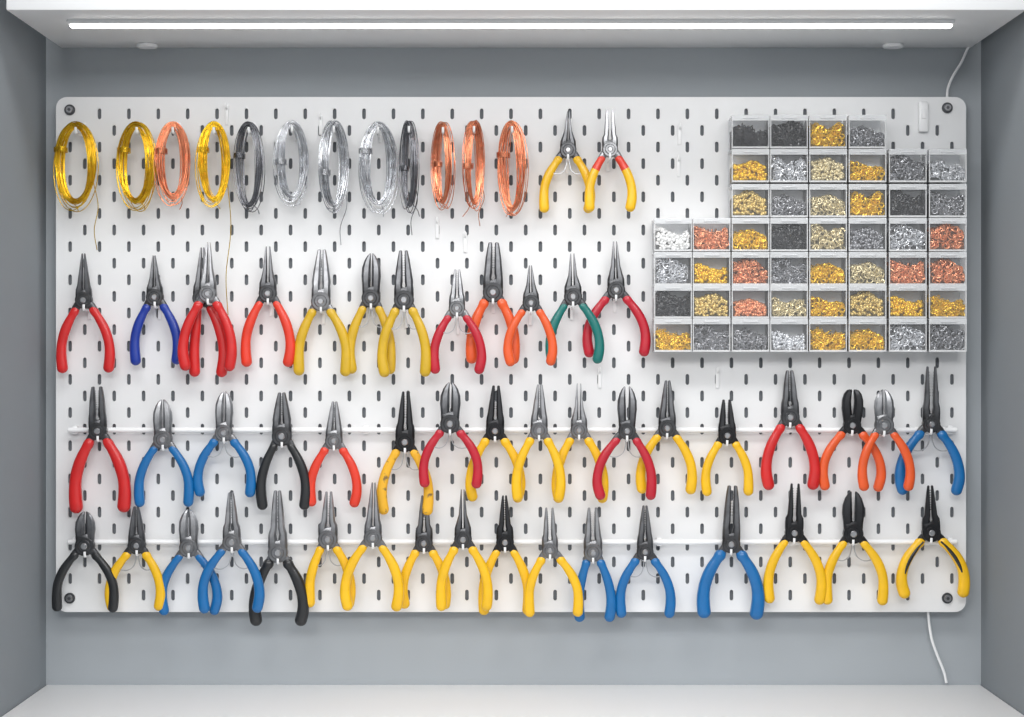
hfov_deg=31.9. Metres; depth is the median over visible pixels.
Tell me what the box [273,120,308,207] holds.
coil
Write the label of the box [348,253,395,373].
pliers
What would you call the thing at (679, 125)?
hook
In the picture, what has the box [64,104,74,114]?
washer
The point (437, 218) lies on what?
hook
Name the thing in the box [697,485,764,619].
pliers
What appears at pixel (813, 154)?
storage box
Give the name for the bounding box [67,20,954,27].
strip light
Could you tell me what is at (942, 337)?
pile
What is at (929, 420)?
pliers
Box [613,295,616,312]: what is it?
hook
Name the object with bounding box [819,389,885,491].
pliers
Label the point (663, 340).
pile
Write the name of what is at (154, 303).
hook
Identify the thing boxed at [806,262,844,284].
pile
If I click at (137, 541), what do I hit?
pliers
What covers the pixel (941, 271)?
pile
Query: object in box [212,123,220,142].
hook
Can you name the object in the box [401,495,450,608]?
pliers
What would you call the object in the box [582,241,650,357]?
pliers
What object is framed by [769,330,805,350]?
pile
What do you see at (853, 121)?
storage box
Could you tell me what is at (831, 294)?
storage box
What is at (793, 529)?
pliers
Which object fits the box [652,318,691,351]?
storage box
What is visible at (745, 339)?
pile
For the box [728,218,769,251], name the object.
storage box
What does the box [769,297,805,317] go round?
pile
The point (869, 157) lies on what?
storage box
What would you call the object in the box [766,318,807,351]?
storage box
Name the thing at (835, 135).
pile
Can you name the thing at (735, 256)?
storage box
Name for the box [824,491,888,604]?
pliers
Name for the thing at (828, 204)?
pile
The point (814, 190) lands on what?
storage box
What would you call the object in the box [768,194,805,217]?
pile
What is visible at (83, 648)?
wall
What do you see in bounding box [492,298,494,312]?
hook
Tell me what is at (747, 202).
pile
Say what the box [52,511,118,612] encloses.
pliers
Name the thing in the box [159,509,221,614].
pliers
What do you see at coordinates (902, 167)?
pile
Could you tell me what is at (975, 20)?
wall shelf
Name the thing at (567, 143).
pliers
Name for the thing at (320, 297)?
pliers
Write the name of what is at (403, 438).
pliers
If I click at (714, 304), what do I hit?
pile
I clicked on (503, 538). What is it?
pliers
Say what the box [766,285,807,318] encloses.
storage box
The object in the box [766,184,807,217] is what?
storage box
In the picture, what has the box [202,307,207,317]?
hook
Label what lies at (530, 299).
pliers
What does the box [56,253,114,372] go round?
pliers
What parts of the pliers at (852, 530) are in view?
jaw lever, jaw lever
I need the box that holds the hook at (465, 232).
[463,231,466,251]
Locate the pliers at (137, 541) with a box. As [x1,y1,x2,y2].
[104,506,164,610]
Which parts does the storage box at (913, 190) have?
lid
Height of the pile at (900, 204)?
0.033 m
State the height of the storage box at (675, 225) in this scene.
0.039 m
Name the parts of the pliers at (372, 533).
jaw lever, jaw lever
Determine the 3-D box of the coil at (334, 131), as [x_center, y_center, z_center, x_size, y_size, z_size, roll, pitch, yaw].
[-0.212,-0.210,2.125,0.041,0.149,0.050,0,0,0]
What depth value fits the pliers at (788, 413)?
2.12 m
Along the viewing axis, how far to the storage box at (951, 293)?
2.14 m
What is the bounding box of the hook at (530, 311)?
[529,307,531,324]
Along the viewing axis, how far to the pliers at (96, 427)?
2.12 m
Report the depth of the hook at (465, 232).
2.15 m
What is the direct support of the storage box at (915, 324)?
attached to the pegboard
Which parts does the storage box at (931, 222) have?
lid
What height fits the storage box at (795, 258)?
0.039 m
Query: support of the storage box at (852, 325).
attached to the pegboard
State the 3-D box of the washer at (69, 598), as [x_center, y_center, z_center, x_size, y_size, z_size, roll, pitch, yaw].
[-0.530,0.287,2.149,0.013,0.013,0.002,0,0,0]
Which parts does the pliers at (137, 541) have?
jaw lever, jaw lever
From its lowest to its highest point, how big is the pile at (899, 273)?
0.032 m
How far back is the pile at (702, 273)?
2.11 m
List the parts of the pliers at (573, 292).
jaw lever, jaw lever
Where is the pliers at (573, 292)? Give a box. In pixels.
[545,253,603,363]
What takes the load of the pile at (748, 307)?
in the storage box at (736, 293)
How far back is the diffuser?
1.99 m
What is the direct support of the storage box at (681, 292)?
on the storage box at (673, 326)
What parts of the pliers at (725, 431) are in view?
jaw lever, jaw lever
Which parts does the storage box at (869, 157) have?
lid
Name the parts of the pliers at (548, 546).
jaw lever, jaw lever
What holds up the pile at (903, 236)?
in the storage box at (914, 223)
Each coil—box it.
[53,121,98,249]
[116,121,156,211]
[154,121,189,209]
[195,121,230,313]
[233,121,264,213]
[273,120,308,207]
[318,120,348,243]
[358,121,398,216]
[399,120,419,233]
[431,121,454,209]
[462,120,484,225]
[496,120,528,216]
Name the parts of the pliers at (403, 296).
jaw lever, jaw lever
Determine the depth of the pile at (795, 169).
2.11 m
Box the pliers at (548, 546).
[524,507,582,616]
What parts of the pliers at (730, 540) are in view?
jaw lever, jaw lever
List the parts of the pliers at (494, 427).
jaw lever, jaw lever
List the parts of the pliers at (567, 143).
jaw lever, jaw lever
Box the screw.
[942,593,952,603]
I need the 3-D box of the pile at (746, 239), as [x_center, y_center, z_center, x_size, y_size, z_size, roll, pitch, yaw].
[0.281,-0.141,2.127,0.042,0.027,0.031,0,0,0]
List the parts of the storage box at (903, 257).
lid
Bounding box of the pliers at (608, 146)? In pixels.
[584,109,636,211]
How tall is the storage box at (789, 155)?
0.039 m
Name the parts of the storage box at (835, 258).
lid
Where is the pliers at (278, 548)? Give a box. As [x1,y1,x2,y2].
[249,490,308,625]
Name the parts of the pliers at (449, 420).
jaw lever, jaw lever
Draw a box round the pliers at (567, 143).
[539,111,594,212]
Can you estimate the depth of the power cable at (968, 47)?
2.16 m
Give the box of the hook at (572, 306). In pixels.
[570,301,573,319]
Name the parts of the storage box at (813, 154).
lid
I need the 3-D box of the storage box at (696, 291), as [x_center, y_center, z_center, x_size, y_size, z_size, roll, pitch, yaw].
[0.235,-0.067,2.125,0.044,0.039,0.038,0,0,0]
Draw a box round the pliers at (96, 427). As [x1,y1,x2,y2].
[69,386,130,512]
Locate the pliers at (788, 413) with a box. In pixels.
[760,370,819,489]
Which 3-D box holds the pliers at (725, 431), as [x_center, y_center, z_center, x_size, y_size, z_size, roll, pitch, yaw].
[0.256,0.106,2.130,0.064,0.116,0.014,-1,0,0]
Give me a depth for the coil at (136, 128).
2.12 m
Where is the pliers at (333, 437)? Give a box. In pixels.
[308,401,361,507]
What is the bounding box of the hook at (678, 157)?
[677,155,679,176]
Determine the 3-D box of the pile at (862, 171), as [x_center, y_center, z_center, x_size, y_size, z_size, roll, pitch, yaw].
[0.419,-0.221,2.127,0.042,0.025,0.031,0,0,0]
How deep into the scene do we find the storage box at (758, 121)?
2.14 m
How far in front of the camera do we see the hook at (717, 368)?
2.15 m
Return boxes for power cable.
[927,612,947,682]
[946,46,970,96]
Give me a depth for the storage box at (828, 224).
2.13 m
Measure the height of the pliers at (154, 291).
0.132 m
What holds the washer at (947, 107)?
in the pegboard
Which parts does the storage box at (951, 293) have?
lid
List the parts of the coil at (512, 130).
wire coil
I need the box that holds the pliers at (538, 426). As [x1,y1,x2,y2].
[511,384,565,501]
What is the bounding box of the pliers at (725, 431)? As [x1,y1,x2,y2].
[701,399,753,495]
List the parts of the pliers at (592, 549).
jaw lever, jaw lever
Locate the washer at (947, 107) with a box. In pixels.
[942,102,952,112]
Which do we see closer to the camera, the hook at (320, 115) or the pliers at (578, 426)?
the pliers at (578, 426)
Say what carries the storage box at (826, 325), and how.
attached to the pegboard
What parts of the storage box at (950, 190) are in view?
lid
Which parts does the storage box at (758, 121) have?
lid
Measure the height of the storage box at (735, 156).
0.039 m
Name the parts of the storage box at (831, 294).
lid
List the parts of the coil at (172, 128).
wire coil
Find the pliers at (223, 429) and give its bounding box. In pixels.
[193,391,255,496]
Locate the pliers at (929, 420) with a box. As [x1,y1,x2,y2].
[894,366,964,494]
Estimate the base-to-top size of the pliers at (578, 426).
0.142 m
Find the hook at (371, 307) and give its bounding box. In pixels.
[370,303,374,317]
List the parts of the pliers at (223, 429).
jaw lever, jaw lever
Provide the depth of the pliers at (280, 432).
2.13 m
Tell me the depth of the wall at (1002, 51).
2.08 m
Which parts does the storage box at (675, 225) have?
lid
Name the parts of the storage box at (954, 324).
lid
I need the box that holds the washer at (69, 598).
[64,593,74,603]
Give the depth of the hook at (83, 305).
2.13 m
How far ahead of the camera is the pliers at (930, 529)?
2.12 m
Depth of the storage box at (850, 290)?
2.14 m
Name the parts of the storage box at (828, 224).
lid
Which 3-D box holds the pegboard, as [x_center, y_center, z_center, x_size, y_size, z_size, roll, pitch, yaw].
[-0.001,-0.005,2.158,1.092,0.618,0.027,0,0,0]
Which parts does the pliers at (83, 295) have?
jaw lever, jaw lever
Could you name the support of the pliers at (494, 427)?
hanging from the hook
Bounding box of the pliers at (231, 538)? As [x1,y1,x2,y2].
[197,492,264,613]
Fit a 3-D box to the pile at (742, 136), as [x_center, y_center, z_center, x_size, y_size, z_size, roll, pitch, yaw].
[0.281,-0.264,2.127,0.042,0.030,0.031,0,0,0]
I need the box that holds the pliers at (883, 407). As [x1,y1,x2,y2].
[857,389,914,490]
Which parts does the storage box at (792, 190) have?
lid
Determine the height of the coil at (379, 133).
0.115 m
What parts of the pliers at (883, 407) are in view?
jaw lever, jaw lever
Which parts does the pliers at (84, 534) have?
jaw lever, jaw lever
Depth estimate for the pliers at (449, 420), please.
2.11 m
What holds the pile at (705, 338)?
in the storage box at (718, 325)
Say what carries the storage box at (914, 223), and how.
on the storage box at (903, 257)
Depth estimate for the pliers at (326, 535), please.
2.13 m
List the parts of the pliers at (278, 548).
jaw lever, jaw lever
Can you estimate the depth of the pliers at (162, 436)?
2.13 m
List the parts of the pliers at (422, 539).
jaw lever, jaw lever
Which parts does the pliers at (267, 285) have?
jaw lever, jaw lever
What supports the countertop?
attached to the wall at (83, 648)
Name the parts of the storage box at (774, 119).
lid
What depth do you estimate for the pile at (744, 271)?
2.11 m
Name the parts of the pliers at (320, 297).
jaw lever, jaw lever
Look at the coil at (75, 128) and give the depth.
2.12 m
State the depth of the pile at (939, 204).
2.11 m
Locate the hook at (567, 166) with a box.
[566,154,568,173]
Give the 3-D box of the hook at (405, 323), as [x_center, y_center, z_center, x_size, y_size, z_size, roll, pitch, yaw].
[-0.127,-0.049,2.126,0.004,0.025,0.048,0,0,0]
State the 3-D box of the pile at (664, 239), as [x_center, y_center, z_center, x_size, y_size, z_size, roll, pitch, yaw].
[0.190,-0.141,2.126,0.042,0.028,0.031,0,0,0]
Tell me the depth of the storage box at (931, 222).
2.12 m
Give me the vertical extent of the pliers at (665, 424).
0.136 m
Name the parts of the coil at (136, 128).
wire coil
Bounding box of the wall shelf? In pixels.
[6,0,1023,48]
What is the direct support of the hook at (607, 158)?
attached to the pegboard
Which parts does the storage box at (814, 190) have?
lid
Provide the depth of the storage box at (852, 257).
2.14 m
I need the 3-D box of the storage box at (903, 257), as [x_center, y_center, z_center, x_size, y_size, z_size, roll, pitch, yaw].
[0.466,-0.106,2.125,0.044,0.039,0.038,0,0,0]
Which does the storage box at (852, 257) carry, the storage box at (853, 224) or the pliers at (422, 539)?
the storage box at (853, 224)
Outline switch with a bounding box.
[918,102,927,131]
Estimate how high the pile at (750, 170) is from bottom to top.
0.028 m
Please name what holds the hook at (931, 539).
attached to the rail at (658, 541)
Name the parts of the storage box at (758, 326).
lid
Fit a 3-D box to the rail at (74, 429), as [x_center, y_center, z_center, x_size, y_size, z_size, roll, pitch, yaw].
[0.001,0.085,2.144,1.062,0.010,0.012,0,0,0]
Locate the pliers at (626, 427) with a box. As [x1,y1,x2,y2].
[592,386,656,499]
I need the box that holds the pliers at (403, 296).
[377,250,430,376]
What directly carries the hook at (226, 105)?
attached to the pegboard
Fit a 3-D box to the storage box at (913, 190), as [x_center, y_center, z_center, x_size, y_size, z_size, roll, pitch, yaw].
[0.466,-0.186,2.125,0.044,0.039,0.038,0,0,0]
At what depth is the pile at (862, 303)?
2.11 m
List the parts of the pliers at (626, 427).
jaw lever, jaw lever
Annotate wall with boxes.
[0,0,45,716]
[46,37,980,684]
[981,12,1023,714]
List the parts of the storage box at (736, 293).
lid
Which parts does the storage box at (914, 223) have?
lid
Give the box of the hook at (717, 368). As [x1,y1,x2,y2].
[716,367,718,387]
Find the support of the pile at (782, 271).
in the storage box at (795, 258)
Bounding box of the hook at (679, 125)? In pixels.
[678,123,680,144]
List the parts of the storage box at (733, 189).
lid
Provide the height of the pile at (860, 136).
0.028 m
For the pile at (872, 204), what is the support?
in the storage box at (866, 189)
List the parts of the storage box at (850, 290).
lid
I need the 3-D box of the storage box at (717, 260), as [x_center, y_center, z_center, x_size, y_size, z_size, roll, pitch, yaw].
[0.235,-0.106,2.125,0.044,0.039,0.038,0,0,0]
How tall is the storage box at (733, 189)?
0.039 m
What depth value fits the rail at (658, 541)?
2.14 m
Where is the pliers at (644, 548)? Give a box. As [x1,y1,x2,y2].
[616,505,675,617]
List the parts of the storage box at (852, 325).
lid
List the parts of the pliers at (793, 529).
jaw lever, jaw lever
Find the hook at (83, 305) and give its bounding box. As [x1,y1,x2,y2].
[82,304,90,318]
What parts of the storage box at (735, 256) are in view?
lid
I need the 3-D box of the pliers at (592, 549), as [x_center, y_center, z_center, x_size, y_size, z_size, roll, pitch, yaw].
[0.099,0.245,2.130,0.052,0.137,0.014,-1,0,0]
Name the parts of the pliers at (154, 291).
jaw lever, jaw lever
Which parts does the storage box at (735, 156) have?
lid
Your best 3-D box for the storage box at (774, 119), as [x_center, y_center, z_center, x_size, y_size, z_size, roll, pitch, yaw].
[0.326,-0.267,2.125,0.044,0.039,0.038,0,0,0]
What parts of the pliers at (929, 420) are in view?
jaw lever, jaw lever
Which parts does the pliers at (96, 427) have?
jaw lever, jaw lever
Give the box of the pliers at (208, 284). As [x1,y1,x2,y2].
[177,242,236,370]
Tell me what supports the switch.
attached to the pegboard
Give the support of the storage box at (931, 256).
on the storage box at (951, 293)
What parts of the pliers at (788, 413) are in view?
jaw lever, jaw lever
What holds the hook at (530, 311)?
attached to the pegboard
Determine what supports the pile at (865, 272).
in the storage box at (852, 257)
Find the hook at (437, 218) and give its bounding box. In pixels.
[436,217,438,237]
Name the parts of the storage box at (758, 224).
lid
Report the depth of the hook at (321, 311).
2.15 m
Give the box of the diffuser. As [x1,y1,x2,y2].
[70,24,951,27]
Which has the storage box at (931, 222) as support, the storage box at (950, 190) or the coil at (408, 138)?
the storage box at (950, 190)
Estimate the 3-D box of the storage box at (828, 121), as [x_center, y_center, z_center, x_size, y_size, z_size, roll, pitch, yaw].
[0.372,-0.267,2.125,0.044,0.039,0.038,0,0,0]
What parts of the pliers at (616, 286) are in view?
jaw lever, jaw lever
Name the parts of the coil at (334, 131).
wire coil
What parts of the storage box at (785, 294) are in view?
lid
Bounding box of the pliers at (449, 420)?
[419,382,482,488]
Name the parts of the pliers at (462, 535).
jaw lever, jaw lever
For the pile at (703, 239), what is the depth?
2.11 m
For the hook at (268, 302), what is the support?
attached to the pegboard
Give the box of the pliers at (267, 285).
[240,246,294,366]
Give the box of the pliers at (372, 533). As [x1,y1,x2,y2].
[340,482,403,611]
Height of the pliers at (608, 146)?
0.121 m
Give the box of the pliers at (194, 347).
[189,247,226,376]
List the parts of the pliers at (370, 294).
jaw lever, jaw lever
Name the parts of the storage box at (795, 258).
lid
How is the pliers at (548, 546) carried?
hanging from the hook
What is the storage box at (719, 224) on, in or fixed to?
on the storage box at (717, 260)
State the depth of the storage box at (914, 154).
2.12 m
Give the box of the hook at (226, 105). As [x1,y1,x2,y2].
[225,103,228,124]
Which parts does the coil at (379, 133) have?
wire coil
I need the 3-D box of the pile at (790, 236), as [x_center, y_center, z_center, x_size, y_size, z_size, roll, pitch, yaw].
[0.326,-0.145,2.127,0.042,0.035,0.031,0,0,0]
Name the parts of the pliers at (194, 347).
jaw lever, jaw lever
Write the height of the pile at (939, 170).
0.027 m
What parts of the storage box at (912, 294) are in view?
lid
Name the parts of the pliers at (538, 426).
jaw lever, jaw lever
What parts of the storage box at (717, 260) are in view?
lid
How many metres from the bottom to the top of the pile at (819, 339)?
0.030 m
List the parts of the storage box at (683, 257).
lid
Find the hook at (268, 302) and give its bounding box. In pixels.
[267,298,272,315]
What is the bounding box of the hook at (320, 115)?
[319,113,321,134]
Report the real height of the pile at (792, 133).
0.035 m
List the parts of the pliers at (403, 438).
jaw lever, jaw lever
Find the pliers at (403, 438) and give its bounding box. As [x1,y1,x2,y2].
[377,391,433,514]
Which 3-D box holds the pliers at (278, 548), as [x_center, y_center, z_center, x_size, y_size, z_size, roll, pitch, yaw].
[-0.277,0.237,2.130,0.073,0.162,0.015,0,0,0]
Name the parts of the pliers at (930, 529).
jaw lever, jaw lever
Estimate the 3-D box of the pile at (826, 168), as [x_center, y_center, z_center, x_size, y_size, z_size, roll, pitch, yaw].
[0.372,-0.224,2.126,0.041,0.031,0.031,0,0,0]
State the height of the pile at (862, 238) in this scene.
0.030 m
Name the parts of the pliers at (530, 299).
jaw lever, jaw lever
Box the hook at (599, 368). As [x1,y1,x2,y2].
[598,367,600,387]
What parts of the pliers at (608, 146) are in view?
jaw lever, jaw lever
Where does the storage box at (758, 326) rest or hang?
attached to the pegboard
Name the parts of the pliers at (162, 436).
jaw lever, jaw lever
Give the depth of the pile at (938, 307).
2.11 m
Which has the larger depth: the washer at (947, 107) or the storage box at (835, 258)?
the washer at (947, 107)
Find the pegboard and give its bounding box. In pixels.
[56,97,965,611]
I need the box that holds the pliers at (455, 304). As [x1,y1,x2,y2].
[430,269,485,373]
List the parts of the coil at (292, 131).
wire coil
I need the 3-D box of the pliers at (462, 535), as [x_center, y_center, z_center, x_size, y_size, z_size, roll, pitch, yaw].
[-0.056,0.226,2.114,0.068,0.144,0.014,0,0,0]
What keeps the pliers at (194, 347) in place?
hanging from the hook at (203, 308)
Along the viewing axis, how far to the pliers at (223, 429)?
2.13 m
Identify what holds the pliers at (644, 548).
hanging from the hook
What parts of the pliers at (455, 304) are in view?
jaw lever, jaw lever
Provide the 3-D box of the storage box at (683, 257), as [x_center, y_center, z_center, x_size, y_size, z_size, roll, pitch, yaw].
[0.190,-0.106,2.125,0.044,0.039,0.038,0,0,0]
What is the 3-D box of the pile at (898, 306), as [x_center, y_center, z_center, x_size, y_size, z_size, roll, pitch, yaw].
[0.466,-0.061,2.127,0.041,0.026,0.032,0,0,0]
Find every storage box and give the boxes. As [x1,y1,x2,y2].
[652,218,691,252]
[652,252,691,285]
[652,285,691,318]
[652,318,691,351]
[690,218,730,251]
[690,252,730,284]
[690,285,730,318]
[690,318,730,351]
[728,115,769,151]
[728,149,769,184]
[728,184,769,217]
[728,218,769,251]
[728,252,769,284]
[728,285,769,318]
[728,318,769,351]
[766,115,807,148]
[766,149,807,183]
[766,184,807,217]
[766,218,807,251]
[766,252,807,284]
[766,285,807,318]
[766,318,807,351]
[804,115,846,148]
[804,149,846,184]
[804,218,846,251]
[804,285,846,318]
[805,184,846,218]
[805,252,846,284]
[805,318,846,351]
[843,115,886,148]
[843,149,886,184]
[843,184,886,218]
[843,218,886,252]
[843,252,886,284]
[843,285,886,318]
[843,318,886,351]
[883,149,926,184]
[883,184,926,218]
[883,218,926,252]
[883,252,926,284]
[883,285,926,318]
[883,318,926,351]
[922,149,966,184]
[922,184,966,218]
[922,218,966,252]
[922,252,966,284]
[922,285,966,318]
[922,318,966,351]
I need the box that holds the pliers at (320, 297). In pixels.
[293,249,350,375]
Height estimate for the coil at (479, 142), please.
0.124 m
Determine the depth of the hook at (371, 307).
2.15 m
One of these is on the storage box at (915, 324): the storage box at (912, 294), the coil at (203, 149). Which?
the storage box at (912, 294)
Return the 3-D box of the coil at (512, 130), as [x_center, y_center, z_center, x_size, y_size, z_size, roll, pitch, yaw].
[-0.001,-0.226,2.128,0.041,0.116,0.044,0,0,0]
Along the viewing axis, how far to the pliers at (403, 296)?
2.11 m
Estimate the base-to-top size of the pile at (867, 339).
0.027 m
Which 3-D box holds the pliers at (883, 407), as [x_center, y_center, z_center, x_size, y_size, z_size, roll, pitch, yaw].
[0.442,0.097,2.114,0.068,0.120,0.014,0,0,0]
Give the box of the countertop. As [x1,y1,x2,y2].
[2,685,1023,716]
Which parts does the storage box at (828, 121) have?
lid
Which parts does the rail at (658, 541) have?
rod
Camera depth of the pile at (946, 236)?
2.11 m
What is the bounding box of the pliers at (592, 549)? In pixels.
[574,507,615,621]
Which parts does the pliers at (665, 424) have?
jaw lever, jaw lever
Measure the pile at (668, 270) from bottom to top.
0.034 m
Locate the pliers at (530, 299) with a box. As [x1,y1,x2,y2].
[503,265,556,365]
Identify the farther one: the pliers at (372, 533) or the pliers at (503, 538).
the pliers at (503, 538)
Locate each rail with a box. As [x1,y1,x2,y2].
[68,426,956,433]
[68,537,956,545]
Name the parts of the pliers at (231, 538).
jaw lever, jaw lever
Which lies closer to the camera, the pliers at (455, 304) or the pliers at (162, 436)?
the pliers at (455, 304)
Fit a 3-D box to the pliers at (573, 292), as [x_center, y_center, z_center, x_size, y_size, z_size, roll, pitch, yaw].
[0.074,-0.059,2.114,0.072,0.132,0.014,-1,0,0]
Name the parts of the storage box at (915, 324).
lid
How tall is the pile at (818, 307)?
0.025 m
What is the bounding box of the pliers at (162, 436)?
[134,399,193,506]
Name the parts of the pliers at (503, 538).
jaw lever, jaw lever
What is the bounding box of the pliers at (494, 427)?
[465,385,525,502]
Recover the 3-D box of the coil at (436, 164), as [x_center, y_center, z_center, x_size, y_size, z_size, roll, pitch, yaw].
[-0.080,-0.228,2.121,0.035,0.106,0.014,0,0,39]
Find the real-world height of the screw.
0.013 m
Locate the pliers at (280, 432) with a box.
[256,392,309,509]
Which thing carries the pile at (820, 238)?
in the storage box at (828, 224)
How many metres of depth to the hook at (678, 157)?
2.15 m
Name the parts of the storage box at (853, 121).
lid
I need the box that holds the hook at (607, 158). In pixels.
[606,153,610,171]
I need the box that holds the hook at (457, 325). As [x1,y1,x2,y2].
[456,312,459,333]
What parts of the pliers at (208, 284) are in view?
jaw lever, jaw lever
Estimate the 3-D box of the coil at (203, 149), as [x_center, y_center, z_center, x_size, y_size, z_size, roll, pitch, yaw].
[-0.354,-0.166,2.120,0.044,0.229,0.019,0,0,-28]
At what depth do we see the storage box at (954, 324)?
2.13 m
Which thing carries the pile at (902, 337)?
in the storage box at (915, 324)
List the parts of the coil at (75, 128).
wire coil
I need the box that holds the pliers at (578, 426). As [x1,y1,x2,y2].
[551,383,608,502]
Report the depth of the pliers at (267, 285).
2.13 m
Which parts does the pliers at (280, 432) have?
jaw lever, jaw lever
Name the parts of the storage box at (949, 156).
lid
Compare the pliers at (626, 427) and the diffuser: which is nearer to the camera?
the diffuser
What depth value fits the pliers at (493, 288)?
2.12 m
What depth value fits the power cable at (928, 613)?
2.16 m
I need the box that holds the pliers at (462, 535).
[436,489,492,610]
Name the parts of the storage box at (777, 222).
lid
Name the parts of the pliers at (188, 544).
jaw lever, jaw lever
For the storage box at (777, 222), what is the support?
on the storage box at (795, 258)
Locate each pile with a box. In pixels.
[653,227,689,251]
[653,256,689,284]
[653,290,689,317]
[653,328,690,350]
[691,225,728,251]
[692,263,727,284]
[692,293,727,317]
[692,323,728,350]
[730,123,767,149]
[730,160,767,183]
[730,190,766,217]
[730,229,767,251]
[730,258,767,284]
[730,298,766,317]
[730,327,767,350]
[768,120,805,148]
[768,154,806,183]
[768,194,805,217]
[768,222,805,251]
[769,257,806,284]
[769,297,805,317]
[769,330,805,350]
[806,122,844,149]
[806,156,844,183]
[806,194,844,217]
[806,223,844,251]
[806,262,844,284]
[806,296,845,317]
[806,326,845,350]
[845,125,884,149]
[845,161,884,183]
[845,191,884,217]
[845,227,883,251]
[845,262,884,284]
[845,290,883,317]
[845,328,884,350]
[884,259,924,284]
[885,154,924,183]
[885,189,924,217]
[885,223,924,251]
[886,295,923,317]
[886,322,924,350]
[924,159,964,183]
[924,191,964,217]
[924,222,963,251]
[924,258,964,284]
[924,295,964,317]
[924,322,964,350]
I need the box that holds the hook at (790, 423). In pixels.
[785,422,791,432]
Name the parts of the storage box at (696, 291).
lid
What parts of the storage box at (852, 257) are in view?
lid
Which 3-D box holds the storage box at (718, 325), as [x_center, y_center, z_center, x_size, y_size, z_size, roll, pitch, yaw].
[0.235,-0.028,2.125,0.044,0.039,0.038,0,0,0]
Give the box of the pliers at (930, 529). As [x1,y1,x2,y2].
[896,485,969,598]
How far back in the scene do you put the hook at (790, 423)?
2.14 m
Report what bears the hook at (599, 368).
attached to the pegboard
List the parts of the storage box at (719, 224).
lid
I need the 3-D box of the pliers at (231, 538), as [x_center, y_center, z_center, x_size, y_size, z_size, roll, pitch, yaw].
[-0.331,0.230,2.114,0.082,0.145,0.014,-1,0,0]
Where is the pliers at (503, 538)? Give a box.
[478,495,528,614]
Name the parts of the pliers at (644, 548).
jaw lever, jaw lever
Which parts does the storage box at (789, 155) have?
lid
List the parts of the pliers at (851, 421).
jaw lever, jaw lever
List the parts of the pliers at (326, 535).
jaw lever, jaw lever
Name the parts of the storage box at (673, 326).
lid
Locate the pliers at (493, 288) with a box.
[466,242,519,363]
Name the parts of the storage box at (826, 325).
lid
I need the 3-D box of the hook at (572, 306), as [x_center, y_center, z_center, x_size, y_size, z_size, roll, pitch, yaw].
[0.072,-0.057,2.126,0.004,0.020,0.048,0,0,0]
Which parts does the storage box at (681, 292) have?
lid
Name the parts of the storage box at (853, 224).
lid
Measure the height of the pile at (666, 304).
0.033 m
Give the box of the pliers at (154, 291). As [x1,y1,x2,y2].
[130,255,179,364]
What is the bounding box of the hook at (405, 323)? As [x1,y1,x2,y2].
[403,306,407,327]
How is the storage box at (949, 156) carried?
on the storage box at (950, 190)
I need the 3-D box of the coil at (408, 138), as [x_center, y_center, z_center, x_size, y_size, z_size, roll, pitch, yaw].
[-0.120,-0.214,2.121,0.020,0.134,0.030,0,0,-29]
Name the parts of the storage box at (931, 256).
lid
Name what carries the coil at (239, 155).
hanging from the hook
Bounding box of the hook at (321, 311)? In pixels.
[320,307,324,324]
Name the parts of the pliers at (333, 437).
jaw lever, jaw lever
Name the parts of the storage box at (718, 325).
lid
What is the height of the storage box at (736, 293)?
0.039 m
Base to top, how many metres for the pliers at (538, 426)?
0.140 m
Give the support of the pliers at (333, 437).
hanging from the hook
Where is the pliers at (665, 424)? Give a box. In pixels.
[636,380,696,493]
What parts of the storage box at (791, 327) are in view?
lid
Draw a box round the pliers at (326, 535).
[305,491,355,607]
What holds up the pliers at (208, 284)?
hanging from the hook
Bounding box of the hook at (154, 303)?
[153,302,160,319]
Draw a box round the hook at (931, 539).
[925,538,932,544]
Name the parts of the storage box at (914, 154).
lid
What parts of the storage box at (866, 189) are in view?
lid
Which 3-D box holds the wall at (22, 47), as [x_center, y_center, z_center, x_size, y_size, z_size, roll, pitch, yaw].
[-0.615,0.100,1.851,0.100,2.400,0.642,0,0,0]
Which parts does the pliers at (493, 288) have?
jaw lever, jaw lever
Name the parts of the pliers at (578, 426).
jaw lever, jaw lever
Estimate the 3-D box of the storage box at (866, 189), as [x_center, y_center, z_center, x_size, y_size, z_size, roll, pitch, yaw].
[0.419,-0.186,2.125,0.044,0.039,0.038,0,0,0]
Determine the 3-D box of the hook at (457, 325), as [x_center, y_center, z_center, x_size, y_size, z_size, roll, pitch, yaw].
[-0.065,-0.042,2.126,0.004,0.025,0.048,0,0,0]
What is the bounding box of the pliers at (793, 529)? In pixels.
[763,483,826,604]
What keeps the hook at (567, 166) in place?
attached to the pegboard

